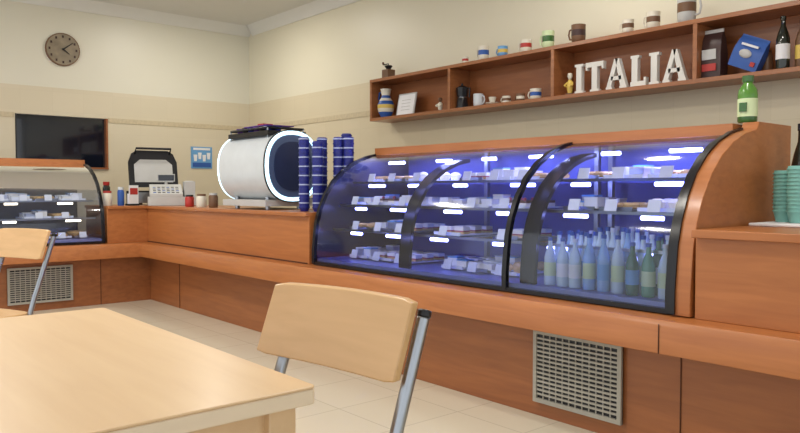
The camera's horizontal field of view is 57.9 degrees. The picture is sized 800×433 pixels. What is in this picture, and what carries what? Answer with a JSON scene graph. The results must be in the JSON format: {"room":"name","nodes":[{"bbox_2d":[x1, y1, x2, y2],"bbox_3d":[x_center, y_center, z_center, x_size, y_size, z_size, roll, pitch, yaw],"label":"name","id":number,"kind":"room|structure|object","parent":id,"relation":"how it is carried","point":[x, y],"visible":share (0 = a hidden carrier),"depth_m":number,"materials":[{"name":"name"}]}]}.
{"room":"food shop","nodes":[
{"label":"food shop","id":0,"kind":"room"},
{"bbox_2d":[0,0,249,231],"bbox_3d":[-5.081,-0.790,7.163,8.180,3.255,0.110,-2,3,-40],"label":"wall","id":1,"kind":"structure","parent":0,"point":[124,68],"depth_m":8.62,"materials":[{"name":"paint"}]},
{"bbox_2d":[15,113,108,169],"bbox_3d":[-3.818,-0.837,8.189,0.978,0.592,0.092,-2,3,-40],"label":"television","id":2,"kind":"object","parent":1,"relation":"in","point":[36,136],"depth_m":8.22,"materials":[{"name":"black plastic"}]},
{"bbox_2d":[45,33,79,65],"bbox_3d":[-3.787,-1.876,8.122,0.367,0.367,0.045,-2,3,-40],"label":"wall clock","id":3,"kind":"object","parent":1,"relation":"attached to","point":[62,49],"visible":1,"depth_m":8.11,"materials":[{"name":"black plastic"}]},
{"bbox_2d":[0,111,243,129],"bbox_3d":[-5.088,-1.076,7.069,8.060,0.055,0.007,-2,3,-40],"label":"trim","id":4,"kind":"structure","parent":1,"relation":"attached to","point":[2,113],"depth_m":8.91,"materials":[{"name":"paint"}]},
{"bbox_2d":[8,0,250,36],"bbox_3d":[-5.052,-2.353,6.986,8.070,0.119,0.110,-2,3,-40],"label":"trim","id":5,"kind":"structure","parent":1,"relation":"attached to","point":[89,6],"depth_m":8.66,"materials":[{"name":"paint"}]},
{"bbox_2d":[191,146,211,168],"bbox_3d":[-2.537,-0.752,9.249,0.284,0.275,0.014,-2,3,-40],"label":"poster","id":6,"kind":"object","parent":1,"relation":"attached to","point":[201,157],"visible":1,"depth_m":9.24,"materials":[{"name":"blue paper"}]},
{"bbox_2d":[92,0,315,25],"bbox_3d":[-1.313,-2.297,2.593,8.253,0.092,11.829,-2,3,-40],"label":"ceiling","id":7,"kind":"structure","parent":0,"point":[241,12],"depth_m":8.54,"materials":[{"name":"paint"}]},
{"bbox_2d":[27,299,595,432],"bbox_3d":[-1.313,1.047,2.715,8.253,0.092,11.829,-2,3,-40],"label":"floor","id":8,"kind":"structure","parent":0,"point":[344,402],"depth_m":3.80,"materials":[{"name":"tile"}]},
{"bbox_2d":[0,228,56,317],"bbox_3d":[-2.180,0.518,3.802,0.440,0.888,0.553,1,2,28],"label":"dining chair","id":9,"kind":"object","parent":8,"relation":"on","point":[27,243],"visible":0.59,"depth_m":3.92,"materials":[{"name":"wood"}]},
{"bbox_2d":[0,308,313,432],"bbox_3d":[-0.808,0.671,1.495,0.766,0.750,1.135,-2,3,-40],"label":"dining table","id":10,"kind":"object","parent":8,"relation":"on","point":[96,370],"visible":1,"depth_m":1.31,"materials":[{"name":"brown wood"}]},
{"bbox_2d":[257,282,431,432],"bbox_3d":[-0.279,0.606,1.395,0.440,0.888,0.553,2,3,42],"label":"dining chair","id":11,"kind":"object","parent":8,"relation":"on","point":[366,333],"visible":0.95,"depth_m":1.51,"materials":[{"name":"wood"}]},
{"bbox_2d":[0,204,799,432],"bbox_3d":[-1.142,0.468,4.376,3.540,0.944,7.932,-2,3,-40],"label":"counter","id":12,"kind":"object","parent":8,"relation":"on","point":[733,366],"depth_m":3.59,"materials":[{"name":"brown wood"}]},
{"bbox_2d":[7,265,72,305],"bbox_3d":[-3.272,0.621,6.588,0.550,0.330,0.017,-2,3,-40],"label":"vent grille","id":13,"kind":"object","parent":12,"relation":"attached to","point":[57,283],"visible":0.89,"depth_m":6.59,"materials":[{"name":"beige metal"}]},
{"bbox_2d":[0,158,104,245],"bbox_3d":[-3.869,-0.139,6.618,1.981,0.812,0.897,-2,3,-40],"label":"display case","id":14,"kind":"object","parent":12,"relation":"on","point":[32,177],"visible":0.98,"depth_m":6.97,"materials":[{"name":"metal"}]},
{"bbox_2d":[0,193,87,238],"bbox_3d":[-3.815,-0.001,6.581,1.778,0.433,0.437,-2,3,-40],"label":"cake assortment","id":15,"kind":"object","parent":14,"relation":"in","point":[37,214],"visible":0.74,"depth_m":6.84,"materials":[{"name":"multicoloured food"}]},
{"bbox_2d":[102,182,109,192],"bbox_3d":[-2.964,-0.232,7.300,0.073,0.238,0.072,-2,3,-40],"label":"sauce bottle","id":16,"kind":"object","parent":12,"relation":"on","point":[106,187],"visible":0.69,"depth_m":7.27,"materials":[{"name":"red paint"}]},
{"bbox_2d":[102,191,111,205],"bbox_3d":[-2.881,-0.179,7.119,0.092,0.147,0.089,-2,3,-40],"label":"jar","id":17,"kind":"object","parent":12,"relation":"on","point":[107,195],"visible":0.96,"depth_m":7.08,"materials":[{"name":"beige ceramic"}]},
{"bbox_2d":[117,187,123,205],"bbox_3d":[-2.764,-0.199,7.158,0.064,0.183,0.063,-2,3,-40],"label":"syrup bottle","id":18,"kind":"object","parent":12,"relation":"on","point":[120,193],"visible":1,"depth_m":7.13,"materials":[{"name":"blue plastic"}]},
{"bbox_2d":[125,185,139,205],"bbox_3d":[-2.664,-0.210,7.195,0.073,0.202,0.110,2,3,38],"label":"napkin holder","id":19,"kind":"object","parent":12,"relation":"on","point":[132,199],"visible":1,"depth_m":7.17,"materials":[{"name":"white plastic"}]},
{"bbox_2d":[128,147,182,204],"bbox_3d":[-2.631,-0.441,7.804,0.514,0.618,0.458,-1,2,-30],"label":"press","id":20,"kind":"object","parent":12,"relation":"on","point":[144,166],"visible":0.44,"depth_m":7.89,"materials":[{"name":"metal"}]},
{"bbox_2d":[147,174,195,205],"bbox_3d":[-2.312,-0.273,7.324,0.462,0.318,0.385,-1,2,-20],"label":"cash register","id":21,"kind":"object","parent":12,"relation":"on","point":[166,194],"visible":0.99,"depth_m":7.22,"materials":[{"name":"grey plastic"}]},
{"bbox_2d":[185,195,193,206],"bbox_3d":[-1.952,-0.146,6.707,0.082,0.110,0.080,-2,3,-40],"label":"spice jar","id":22,"kind":"object","parent":12,"relation":"on","point":[189,199],"visible":1,"depth_m":6.67,"materials":[{"name":"red paint"}]},
{"bbox_2d":[196,194,206,206],"bbox_3d":[-1.801,-0.145,6.558,0.092,0.119,0.089,-2,3,-40],"label":"jar","id":23,"kind":"object","parent":12,"relation":"on","point":[201,199],"visible":0.94,"depth_m":6.52,"materials":[{"name":"beige ceramic"}]},
{"bbox_2d":[209,193,217,207],"bbox_3d":[-1.656,-0.144,6.416,0.082,0.128,0.080,-2,3,-40],"label":"shaker","id":24,"kind":"object","parent":12,"relation":"on","point":[213,198],"visible":1,"depth_m":6.38,"materials":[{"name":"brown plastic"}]},
{"bbox_2d":[217,123,312,209],"bbox_3d":[-1.026,-0.420,6.075,0.720,0.705,0.831,-2,3,-40],"label":"espresso machine","id":25,"kind":"object","parent":12,"relation":"on","point":[258,165],"visible":0.85,"depth_m":5.73,"materials":[{"name":"white metal"}]},
{"bbox_2d":[298,133,353,211],"bbox_3d":[-0.548,-0.325,5.313,0.397,0.570,0.310,-1,2,-14],"label":"paper cups","id":26,"kind":"object","parent":12,"relation":"on","point":[343,147],"visible":0.66,"depth_m":5.22,"materials":[{"name":"blue paper"}]},
{"bbox_2d":[312,123,741,313],"bbox_3d":[0.602,-0.052,4.240,0.924,0.812,2.641,-2,3,-40],"label":"display case","id":27,"kind":"object","parent":12,"relation":"on","point":[333,242],"visible":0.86,"depth_m":4.30,"materials":[{"name":"glass"}]},
{"bbox_2d":[349,167,569,275],"bbox_3d":[0.301,-0.005,4.561,0.554,0.589,1.546,-2,3,-40],"label":"pastry assortment","id":28,"kind":"object","parent":27,"relation":"in","point":[493,265],"visible":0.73,"depth_m":4.29,"materials":[{"name":"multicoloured food"}]},
{"bbox_2d":[544,226,669,299],"bbox_3d":[1.024,0.197,3.401,0.295,0.289,0.674,-2,3,-40],"label":"water bottles","id":29,"kind":"object","parent":27,"relation":"in","point":[633,273],"visible":0.81,"depth_m":3.31,"materials":[{"name":"blue glass"}]},
{"bbox_2d":[563,165,689,211],"bbox_3d":[1.189,-0.145,3.559,0.493,0.227,0.638,-2,3,-40],"label":"sandwich assortment","id":30,"kind":"object","parent":27,"relation":"in","point":[589,202],"visible":0.75,"depth_m":3.51,"materials":[{"name":"white food"}]},
{"bbox_2d":[670,128,742,314],"bbox_3d":[1.326,-0.003,3.108,0.588,0.787,0.018,-2,3,-40],"label":"trim","id":31,"kind":"structure","parent":27,"relation":"attached to","point":[693,176],"depth_m":2.95,"materials":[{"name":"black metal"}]},
{"bbox_2d":[533,330,623,425],"bbox_3d":[0.810,0.729,3.338,0.017,0.353,0.486,-2,3,-40],"label":"vent grille","id":32,"kind":"object","parent":12,"relation":"attached to","point":[579,376],"visible":0.97,"depth_m":3.32,"materials":[{"name":"beige plastic"}]},
{"bbox_2d":[675,122,790,316],"bbox_3d":[1.493,-0.017,3.205,0.946,0.816,0.073,-2,3,-40],"label":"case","id":33,"kind":"object","parent":12,"relation":"on","point":[733,187],"visible":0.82,"depth_m":3.10,"materials":[{"name":"brown wood"}]},
{"bbox_2d":[737,75,757,123],"bbox_3d":[1.601,-0.539,3.332,0.093,0.216,0.086,-2,3,-40],"label":"juice bottle","id":34,"kind":"object","parent":33,"relation":"on","point":[747,97],"visible":0.97,"depth_m":3.30,"materials":[{"name":"green glass"}]},
{"bbox_2d":[749,221,799,227],"bbox_3d":[1.704,0.035,3.109,0.275,0.013,0.284,-2,3,-40],"label":"serving board","id":35,"kind":"object","parent":12,"relation":"on","point":[771,223],"visible":0.96,"depth_m":3.07,"materials":[{"name":"white stone"}]},
{"bbox_2d":[772,166,799,222],"bbox_3d":[1.711,-0.096,3.152,0.176,0.244,0.175,-2,3,-40],"label":"stacks","id":36,"kind":"object","parent":35,"relation":"on","point":[786,190],"visible":1,"depth_m":3.10,"materials":[{"name":"teal ceramic"}]},
{"bbox_2d":[791,124,799,165],"bbox_3d":[1.842,-0.196,3.321,0.083,0.458,0.083,-2,3,-40],"label":"wine bottle","id":37,"kind":"object","parent":12,"relation":"on","point":[796,157],"visible":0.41,"depth_m":3.31,"materials":[{"name":"black glass"}]},
{"bbox_2d":[249,0,799,208],"bbox_3d":[1.801,-0.722,5.303,0.110,3.255,11.646,-2,3,-40],"label":"wall","id":38,"kind":"structure","parent":0,"point":[324,64],"depth_m":6.79,"materials":[{"name":"paint"}]},
{"bbox_2d":[246,0,360,35],"bbox_3d":[1.756,-2.285,5.129,0.110,0.119,11.527,-2,3,-40],"label":"trim","id":39,"kind":"structure","parent":38,"relation":"attached to","point":[316,7],"depth_m":8.64,"materials":[{"name":"paint"}]},
{"bbox_2d":[273,111,369,125],"bbox_3d":[-1.070,-1.131,8.573,0.007,0.055,2.907,-2,3,-40],"label":"trim","id":40,"kind":"structure","parent":38,"relation":"attached to","point":[364,113],"depth_m":8.30,"materials":[{"name":"paint"}]},
{"bbox_2d":[370,0,799,122],"bbox_3d":[1.267,-1.101,5.618,0.273,0.413,4.530,-2,3,-40],"label":"wall shelf","id":41,"kind":"object","parent":38,"relation":"attached to","point":[547,69],"visible":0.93,"depth_m":5.48,"materials":[{"name":"brown wood"}]},
{"bbox_2d":[377,88,393,116],"bbox_3d":[-0.141,-1.125,7.205,0.168,0.284,0.171,0,2,3],"label":"jug","id":42,"kind":"object","parent":41,"relation":"on","point":[385,105],"visible":0.88,"depth_m":7.15,"materials":[{"name":"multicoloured ceramic"}]},
{"bbox_2d":[382,62,394,77],"bbox_3d":[-0.130,-1.450,7.150,0.092,0.171,0.141,-2,3,-40],"label":"coffee grinder","id":43,"kind":"object","parent":41,"relation":"on","point":[388,71],"visible":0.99,"depth_m":7.11,"materials":[{"name":"brown wood"}]},
{"bbox_2d":[396,92,416,114],"bbox_3d":[0.064,-1.085,7.007,0.055,0.220,0.257,-2,3,-40],"label":"framed certificate","id":44,"kind":"object","parent":41,"relation":"on","point":[406,102],"visible":0.88,"depth_m":6.99,"materials":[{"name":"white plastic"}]},
{"bbox_2d":[435,97,442,109],"bbox_3d":[0.366,-1.025,6.609,0.066,0.128,0.088,-2,3,-40],"label":"figurine","id":45,"kind":"object","parent":41,"relation":"on","point":[439,105],"visible":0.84,"depth_m":6.59,"materials":[{"name":"beige ceramic"}]},
{"bbox_2d":[456,83,470,107],"bbox_3d":[0.557,-1.065,6.374,0.105,0.225,0.144,-1,2,-18],"label":"moka pot","id":46,"kind":"object","parent":41,"relation":"on","point":[462,91],"visible":0.9,"depth_m":6.35,"materials":[{"name":"black metal"}]},
{"bbox_2d":[461,56,468,62],"bbox_3d":[0.569,-1.361,6.303,0.055,0.055,0.070,0,2,-9],"label":"espresso cup","id":47,"kind":"object","parent":41,"relation":"on","point":[464,59],"visible":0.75,"depth_m":6.28,"materials":[{"name":"beige ceramic"}]},
{"bbox_2d":[473,93,484,105],"bbox_3d":[0.688,-1.002,6.243,0.112,0.110,0.089,1,2,18],"label":"coffee cup","id":48,"kind":"object","parent":41,"relation":"on","point":[478,97],"visible":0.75,"depth_m":6.21,"materials":[{"name":"white ceramic"}]},
{"bbox_2d":[476,45,488,59],"bbox_3d":[0.707,-1.385,6.143,0.092,0.115,0.116,0,2,-9],"label":"coffee mug","id":49,"kind":"object","parent":41,"relation":"on","point":[483,50],"visible":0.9,"depth_m":6.09,"materials":[{"name":"beige ceramic"}]},
{"bbox_2d":[486,97,498,103],"bbox_3d":[0.780,-0.974,6.098,0.119,0.064,0.117,-2,3,-40],"label":"cup","id":50,"kind":"object","parent":41,"relation":"on","point":[491,99],"visible":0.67,"depth_m":6.07,"materials":[{"name":"beige ceramic"}]},
{"bbox_2d":[496,45,507,55],"bbox_3d":[0.846,-1.363,5.979,0.083,0.082,0.104,0,2,-9],"label":"espresso cup","id":51,"kind":"object","parent":41,"relation":"on","point":[502,50],"visible":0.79,"depth_m":5.93,"materials":[{"name":"blue ceramic"}]},
{"bbox_2d":[500,96,510,101],"bbox_3d":[0.883,-0.969,6.013,0.074,0.060,0.093,0,2,-9],"label":"espresso cup","id":52,"kind":"object","parent":41,"relation":"in","point":[504,98],"visible":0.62,"depth_m":5.97,"materials":[{"name":"beige ceramic"}]},
{"bbox_2d":[515,93,524,100],"bbox_3d":[0.981,-0.967,5.898,0.070,0.064,0.088,0,2,-9],"label":"espresso cup","id":53,"kind":"object","parent":41,"relation":"in","point":[520,96],"visible":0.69,"depth_m":5.86,"materials":[{"name":"beige ceramic"}]},
{"bbox_2d":[518,39,531,51],"bbox_3d":[1.005,-1.363,5.793,0.092,0.096,0.116,0,2,-9],"label":"coffee mug","id":54,"kind":"object","parent":41,"relation":"on","point":[525,44],"visible":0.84,"depth_m":5.75,"materials":[{"name":"beige ceramic"}]},
{"bbox_2d":[528,88,541,98],"bbox_3d":[1.081,-0.974,5.782,0.092,0.087,0.116,0,2,-9],"label":"coffee mug","id":55,"kind":"object","parent":41,"relation":"on","point":[534,92],"visible":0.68,"depth_m":5.73,"materials":[{"name":"beige ceramic"}]},
{"bbox_2d":[539,30,554,47],"bbox_3d":[1.138,-1.372,5.616,0.121,0.128,0.096,1,2,18],"label":"coffee mug","id":56,"kind":"object","parent":41,"relation":"on","point":[547,36],"visible":0.89,"depth_m":5.57,"materials":[{"name":"white ceramic"}]},
{"bbox_2d":[564,72,573,94],"bbox_3d":[1.285,-1.006,5.466,0.066,0.174,0.088,-2,3,-40],"label":"figurine","id":57,"kind":"object","parent":41,"relation":"on","point":[569,83],"visible":0.96,"depth_m":5.45,"materials":[{"name":"yellow ceramic"}]},
{"bbox_2d":[568,23,585,41],"bbox_3d":[1.331,-1.365,5.412,0.107,0.128,0.135,0,2,-9],"label":"mug","id":58,"kind":"object","parent":41,"relation":"on","point":[578,31],"visible":0.94,"depth_m":5.36,"materials":[{"name":"brown ceramic"}]},
{"bbox_2d":[619,19,633,32],"bbox_3d":[1.601,-1.335,5.093,0.083,0.092,0.104,0,2,-9],"label":"espresso cup","id":59,"kind":"object","parent":41,"relation":"on","point":[627,24],"visible":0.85,"depth_m":5.05,"materials":[{"name":"beige ceramic"}]},
{"bbox_2d":[575,49,688,92],"bbox_3d":[1.605,-1.013,5.084,0.037,0.216,0.878,-2,3,-40],"label":"letter sign","id":60,"kind":"object","parent":41,"relation":"on","point":[675,57],"visible":0.93,"depth_m":5.03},
{"bbox_2d":[642,11,660,27],"bbox_3d":[1.727,-1.339,4.946,0.092,0.110,0.116,0,2,-9],"label":"coffee mug","id":61,"kind":"object","parent":41,"relation":"on","point":[652,17],"visible":0.89,"depth_m":4.90,"materials":[{"name":"beige ceramic"}]},
{"bbox_2d":[677,0,701,21],"bbox_3d":[1.886,-1.363,4.735,0.120,0.174,0.151,0,2,-9],"label":"mug","id":62,"kind":"object","parent":41,"relation":"on","point":[686,9],"visible":0.88,"depth_m":4.70,"materials":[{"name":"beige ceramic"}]},
{"bbox_2d":[701,28,727,77],"bbox_3d":[2.025,-1.048,4.680,0.111,0.316,0.143,-2,3,-40],"label":"coffee bag","id":63,"kind":"object","parent":41,"relation":"on","point":[714,54],"visible":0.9,"depth_m":4.64,"materials":[{"name":"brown paper"}]},
{"bbox_2d":[728,34,770,71],"bbox_3d":[2.175,-1.017,4.500,0.086,0.258,0.248,-2,3,-40],"label":"bag","id":64,"kind":"object","parent":41,"relation":"on","point":[750,53],"visible":0.98,"depth_m":4.47,"materials":[{"name":"blue plastic"}]},
{"bbox_2d":[762,50,772,70],"bbox_3d":[2.286,-0.957,4.497,0.060,0.147,0.059,-2,3,-40],"label":"jar","id":65,"kind":"object","parent":41,"relation":"on","point":[768,65],"visible":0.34,"depth_m":4.47,"materials":[{"name":"brown glass"}]},
{"bbox_2d":[775,16,789,68],"bbox_3d":[2.298,-1.038,4.339,0.078,0.321,0.078,-2,3,-40],"label":"wine bottle","id":66,"kind":"object","parent":41,"relation":"on","point":[782,57],"visible":0.87,"depth_m":4.31,"materials":[{"name":"black glass"}]},
{"bbox_2d":[795,29,799,66],"bbox_3d":[2.387,-1.023,4.292,0.074,0.293,0.074,-2,3,-40],"label":"bottle","id":67,"kind":"object","parent":41,"relation":"on","point":[797,41],"visible":0.82,"depth_m":4.28,"materials":[{"name":"glass"}]}
]}

